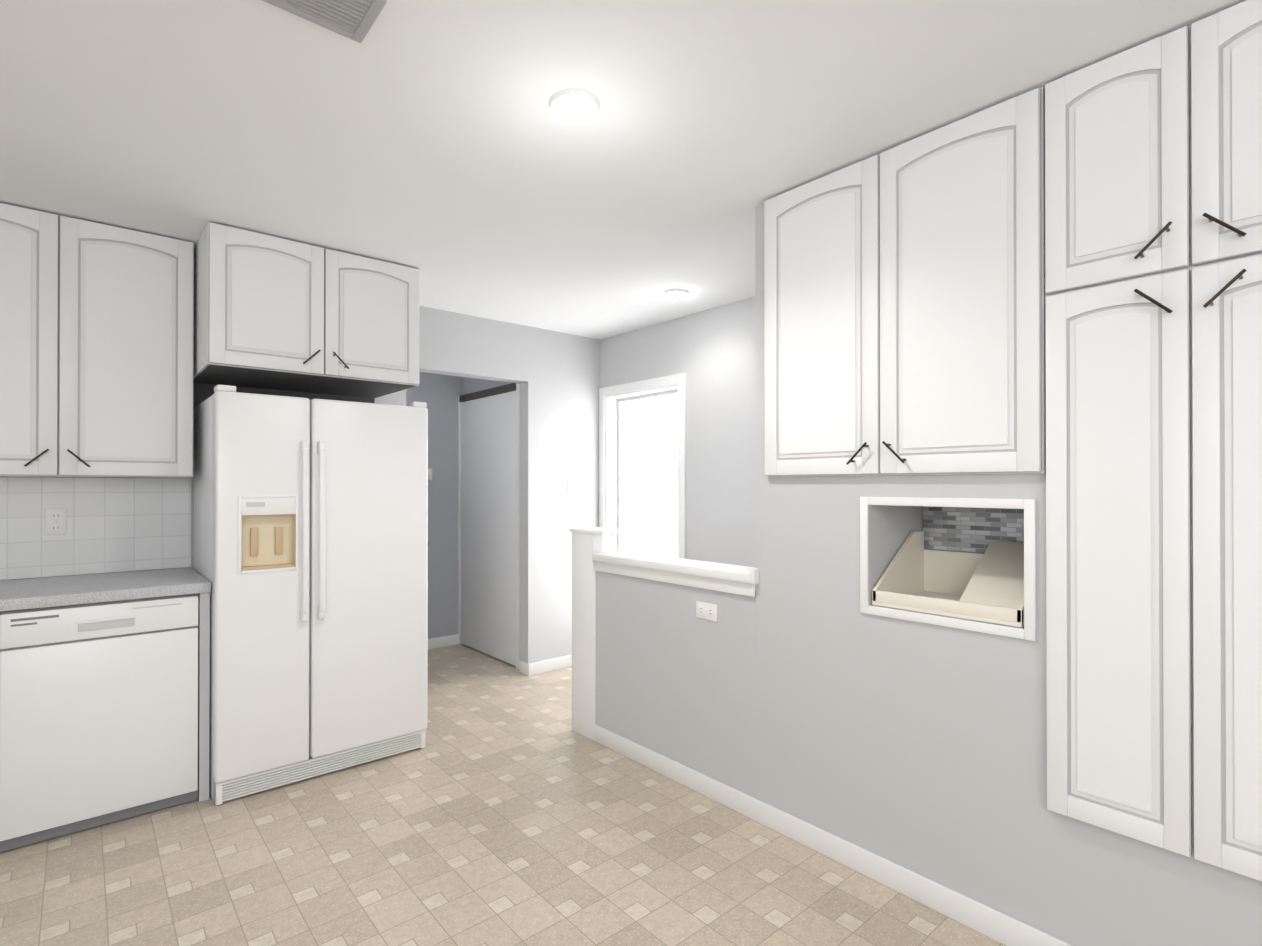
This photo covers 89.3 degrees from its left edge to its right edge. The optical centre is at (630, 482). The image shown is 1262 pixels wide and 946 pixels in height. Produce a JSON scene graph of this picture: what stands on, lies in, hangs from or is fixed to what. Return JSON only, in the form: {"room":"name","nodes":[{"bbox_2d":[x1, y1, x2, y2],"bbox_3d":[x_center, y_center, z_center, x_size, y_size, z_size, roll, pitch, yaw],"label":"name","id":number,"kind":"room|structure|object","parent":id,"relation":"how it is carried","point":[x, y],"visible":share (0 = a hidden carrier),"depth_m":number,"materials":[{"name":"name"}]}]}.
{"room":"kitchen","nodes":[
{"label":"kitchen","id":0,"kind":"room"},
{"bbox_2d":[0,306,599,675],"bbox_3d":[-2.737,0.121,2.796,6.500,2.440,0.120,0,0,-41],"label":"wall","id":1,"kind":"structure","parent":0,"point":[555,375],"depth_m":4.54,"materials":[{"name":"grey paint"}]},
{"bbox_2d":[0,477,190,579],"bbox_3d":[-2.897,0.197,2.573,1.866,0.440,0.007,0,0,-41],"label":"backsplash","id":2,"kind":"structure","parent":1,"relation":"attached to","point":[123,524],"depth_m":2.94,"materials":[{"name":"tile"}]},
{"bbox_2d":[45,508,66,534],"bbox_3d":[-2.564,0.175,2.849,0.072,0.118,0.008,0,0,-41],"label":"outlet","id":3,"kind":"object","parent":2,"relation":"attached to","point":[55,521],"visible":1,"depth_m":2.85,"materials":[{"name":"white plastic"}]},
{"bbox_2d":[0,203,193,477],"bbox_3d":[-2.436,-0.561,2.724,0.918,1.072,0.381,0,0,-41],"label":"upper cabinet","id":4,"kind":"object","parent":1,"relation":"attached to","point":[96,349],"visible":1,"depth_m":2.67,"materials":[{"name":"white wood"}]},
{"bbox_2d":[193,222,419,410],"bbox_3d":[-1.629,-0.726,3.209,0.913,0.738,0.701,0,0,-41],"label":"upper cabinet","id":5,"kind":"object","parent":1,"relation":"attached to","point":[273,315],"visible":1,"depth_m":2.94,"materials":[{"name":"white wood"}]},
{"bbox_2d":[519,655,571,675],"bbox_3d":[-0.513,1.307,4.702,0.634,0.085,0.132,0,0,-41],"label":"baseboard","id":6,"kind":"structure","parent":1,"relation":"attached to","point":[535,668],"depth_m":4.54,"materials":[{"name":"white wood"}]},
{"bbox_2d":[406,372,462,638],"bbox_3d":[-2.405,0.129,4.601,2.760,2.440,0.120,0,0,-41],"label":"wall","id":7,"kind":"structure","parent":0,"point":[438,394],"depth_m":5.26,"materials":[{"name":"grey paint"}]},
{"bbox_2d":[428,468,431,479],"bbox_3d":[-1.649,-0.067,5.156,0.090,0.095,0.026,0,0,-41],"label":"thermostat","id":8,"kind":"object","parent":7,"relation":"attached to","point":[429,473],"visible":0.38,"depth_m":5.16,"materials":[{"name":"white plastic"}]},
{"bbox_2d":[428,634,458,649],"bbox_3d":[-2.362,1.306,4.546,2.500,0.085,0.011,0,0,-41],"label":"baseboard","id":9,"kind":"structure","parent":7,"relation":"attached to","point":[443,641],"depth_m":5.25,"materials":[{"name":"white wood"}]},
{"bbox_2d":[463,377,510,394],"bbox_3d":[-1.030,0.130,5.028,0.120,2.440,1.029,0,0,-41],"label":"wall","id":10,"kind":"structure","parent":0,"point":[471,385],"depth_m":5.19,"materials":[{"name":"grey paint"}]},
{"bbox_2d":[458,383,518,669],"bbox_3d":[-1.099,0.313,4.970,0.046,2.075,1.023,0,0,-41],"label":"closet door","id":11,"kind":"structure","parent":10,"relation":"in","point":[488,521],"depth_m":4.95,"materials":[{"name":"white wood"}]},
{"bbox_2d":[0,644,1005,945],"bbox_3d":[-0.825,1.363,0.696,6.660,0.060,8.450,0,0,-41],"label":"floor","id":12,"kind":"structure","parent":0,"point":[506,806],"depth_m":2.24,"materials":[{"name":"tile"}]},
{"bbox_2d":[0,594,197,851],"bbox_3d":[-2.228,0.907,2.703,0.598,0.868,0.611,0,0,-41],"label":"dishwasher","id":13,"kind":"object","parent":12,"relation":"on","point":[98,714],"visible":1,"depth_m":2.46,"materials":[{"name":"white metal"}]},
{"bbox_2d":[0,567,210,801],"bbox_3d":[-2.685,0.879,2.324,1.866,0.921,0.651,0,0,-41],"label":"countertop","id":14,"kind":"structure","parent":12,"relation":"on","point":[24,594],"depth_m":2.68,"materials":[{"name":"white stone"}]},
{"bbox_2d":[194,384,427,804],"bbox_3d":[-1.578,0.469,3.171,0.909,1.747,0.755,0,0,-41],"label":"fridge","id":15,"kind":"object","parent":12,"relation":"on","point":[311,541],"visible":1,"depth_m":2.87,"materials":[{"name":"white metal"}]},
{"bbox_2d":[569,527,617,740],"bbox_3d":[-0.203,0.796,3.444,0.169,1.095,0.215,0,0,-41],"label":"wall post","id":16,"kind":"object","parent":12,"relation":"on","point":[587,542],"visible":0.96,"depth_m":3.38,"materials":[{"name":"white"}]},
{"bbox_2d":[0,0,1245,339],"bbox_3d":[-0.825,-1.147,0.707,6.660,0.080,8.450,0,0,-41],"label":"ceiling","id":17,"kind":"structure","parent":0,"point":[450,156],"depth_m":1.93,"materials":[{"name":"white paint"}]},
{"bbox_2d":[262,0,386,42],"bbox_3d":[-0.748,-1.098,1.407,0.353,0.012,0.180,0,0,-41],"label":"ceiling vent","id":18,"kind":"object","parent":17,"relation":"in","point":[354,20],"visible":1,"depth_m":1.49,"materials":[{"name":"grey metal"}]},
{"bbox_2d":[548,89,600,122],"bbox_3d":[-0.165,-1.094,1.864,0.152,0.016,0.152,0,0,-41],"label":"recessed light","id":19,"kind":"object","parent":17,"relation":"in","point":[574,105],"visible":0.96,"depth_m":1.84,"materials":[{"name":"white"}]},
{"bbox_2d":[663,288,688,297],"bbox_3d":[0.259,-1.086,3.678,0.152,0.016,0.152,0,0,-41],"label":"recessed light","id":20,"kind":"object","parent":17,"relation":"in","point":[675,293],"visible":0.98,"depth_m":3.65,"materials":[{"name":"white"}]},
{"bbox_2d":[600,296,755,590],"bbox_3d":[1.632,0.121,2.821,0.150,2.440,8.450,0,0,-41],"label":"wall","id":21,"kind":"structure","parent":0,"point":[711,353],"depth_m":4.01,"materials":[{"name":"grey paint"}]},
{"bbox_2d":[599,373,685,558],"bbox_3d":[0.107,0.224,4.560,0.144,1.880,0.907,0,0,-41],"label":"window","id":22,"kind":"structure","parent":21,"relation":"in","point":[646,471],"depth_m":4.63,"materials":[{"name":"white glass"}]},
{"bbox_2d":[596,88,1261,945],"bbox_3d":[1.886,0.115,1.290,0.466,2.440,5.800,0,0,-41],"label":"wall","id":23,"kind":"structure","parent":0,"point":[919,748],"depth_m":2.16,"materials":[{"name":"grey paint"}]},
{"bbox_2d":[592,551,758,596],"bbox_3d":[0.211,0.399,2.966,0.190,0.114,1.052,0,0,-41],"label":"sill ledge","id":24,"kind":"object","parent":23,"relation":"on","point":[734,579],"visible":0.88,"depth_m":2.85,"materials":[{"name":"white wood"}]},
{"bbox_2d":[696,601,716,621],"bbox_3d":[0.323,0.551,2.736,0.008,0.072,0.118,0,0,-41],"label":"outlet","id":25,"kind":"object","parent":23,"relation":"attached to","point":[706,611],"visible":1,"depth_m":2.73,"materials":[{"name":"white plastic"}]},
{"bbox_2d":[594,724,1071,945],"bbox_3d":[1.704,1.292,1.128,0.011,0.085,5.800,0,0,-41],"label":"baseboard","id":26,"kind":"structure","parent":23,"relation":"attached to","point":[996,925],"depth_m":2.22,"materials":[{"name":"white wood"}]},
{"bbox_2d":[764,87,1044,476],"bbox_3d":[0.821,-0.562,2.119,0.063,1.076,0.947,0,0,-41],"label":"upper cabinet","id":27,"kind":"object","parent":23,"relation":"attached to","point":[904,308],"visible":0.98,"depth_m":2.02,"materials":[{"name":"white wood"}]},
{"bbox_2d":[872,531,1023,626],"bbox_3d":[1.110,0.298,2.122,0.371,0.235,0.467,0,0,-41],"label":"tray","id":28,"kind":"object","parent":23,"relation":"in","point":[987,585],"visible":0.83,"depth_m":2.12,"materials":[{"name":"white"}]},
{"bbox_2d":[860,497,1035,640],"bbox_3d":[0.962,0.247,1.995,0.009,0.398,0.531,0,0,-41],"label":"trim","id":29,"kind":"structure","parent":23,"relation":"attached to","point":[1028,631],"depth_m":1.93,"materials":[{"name":"white wood"}]},
{"bbox_2d":[923,506,1023,553],"bbox_3d":[1.266,0.167,2.257,0.007,0.174,0.469,0,0,-41],"label":"tile backsplash","id":30,"kind":"structure","parent":23,"relation":"attached to","point":[966,529],"depth_m":2.30,"materials":[{"name":"grey tile"}]},
{"bbox_2d":[1045,0,1261,880],"bbox_3d":[1.333,-0.101,1.523,0.063,2.002,0.614,0,0,-41],"label":"tall cabinet","id":31,"kind":"object","parent":23,"relation":"attached to","point":[1153,243],"visible":1,"depth_m":1.57,"materials":[{"name":"white wood"}]}
]}

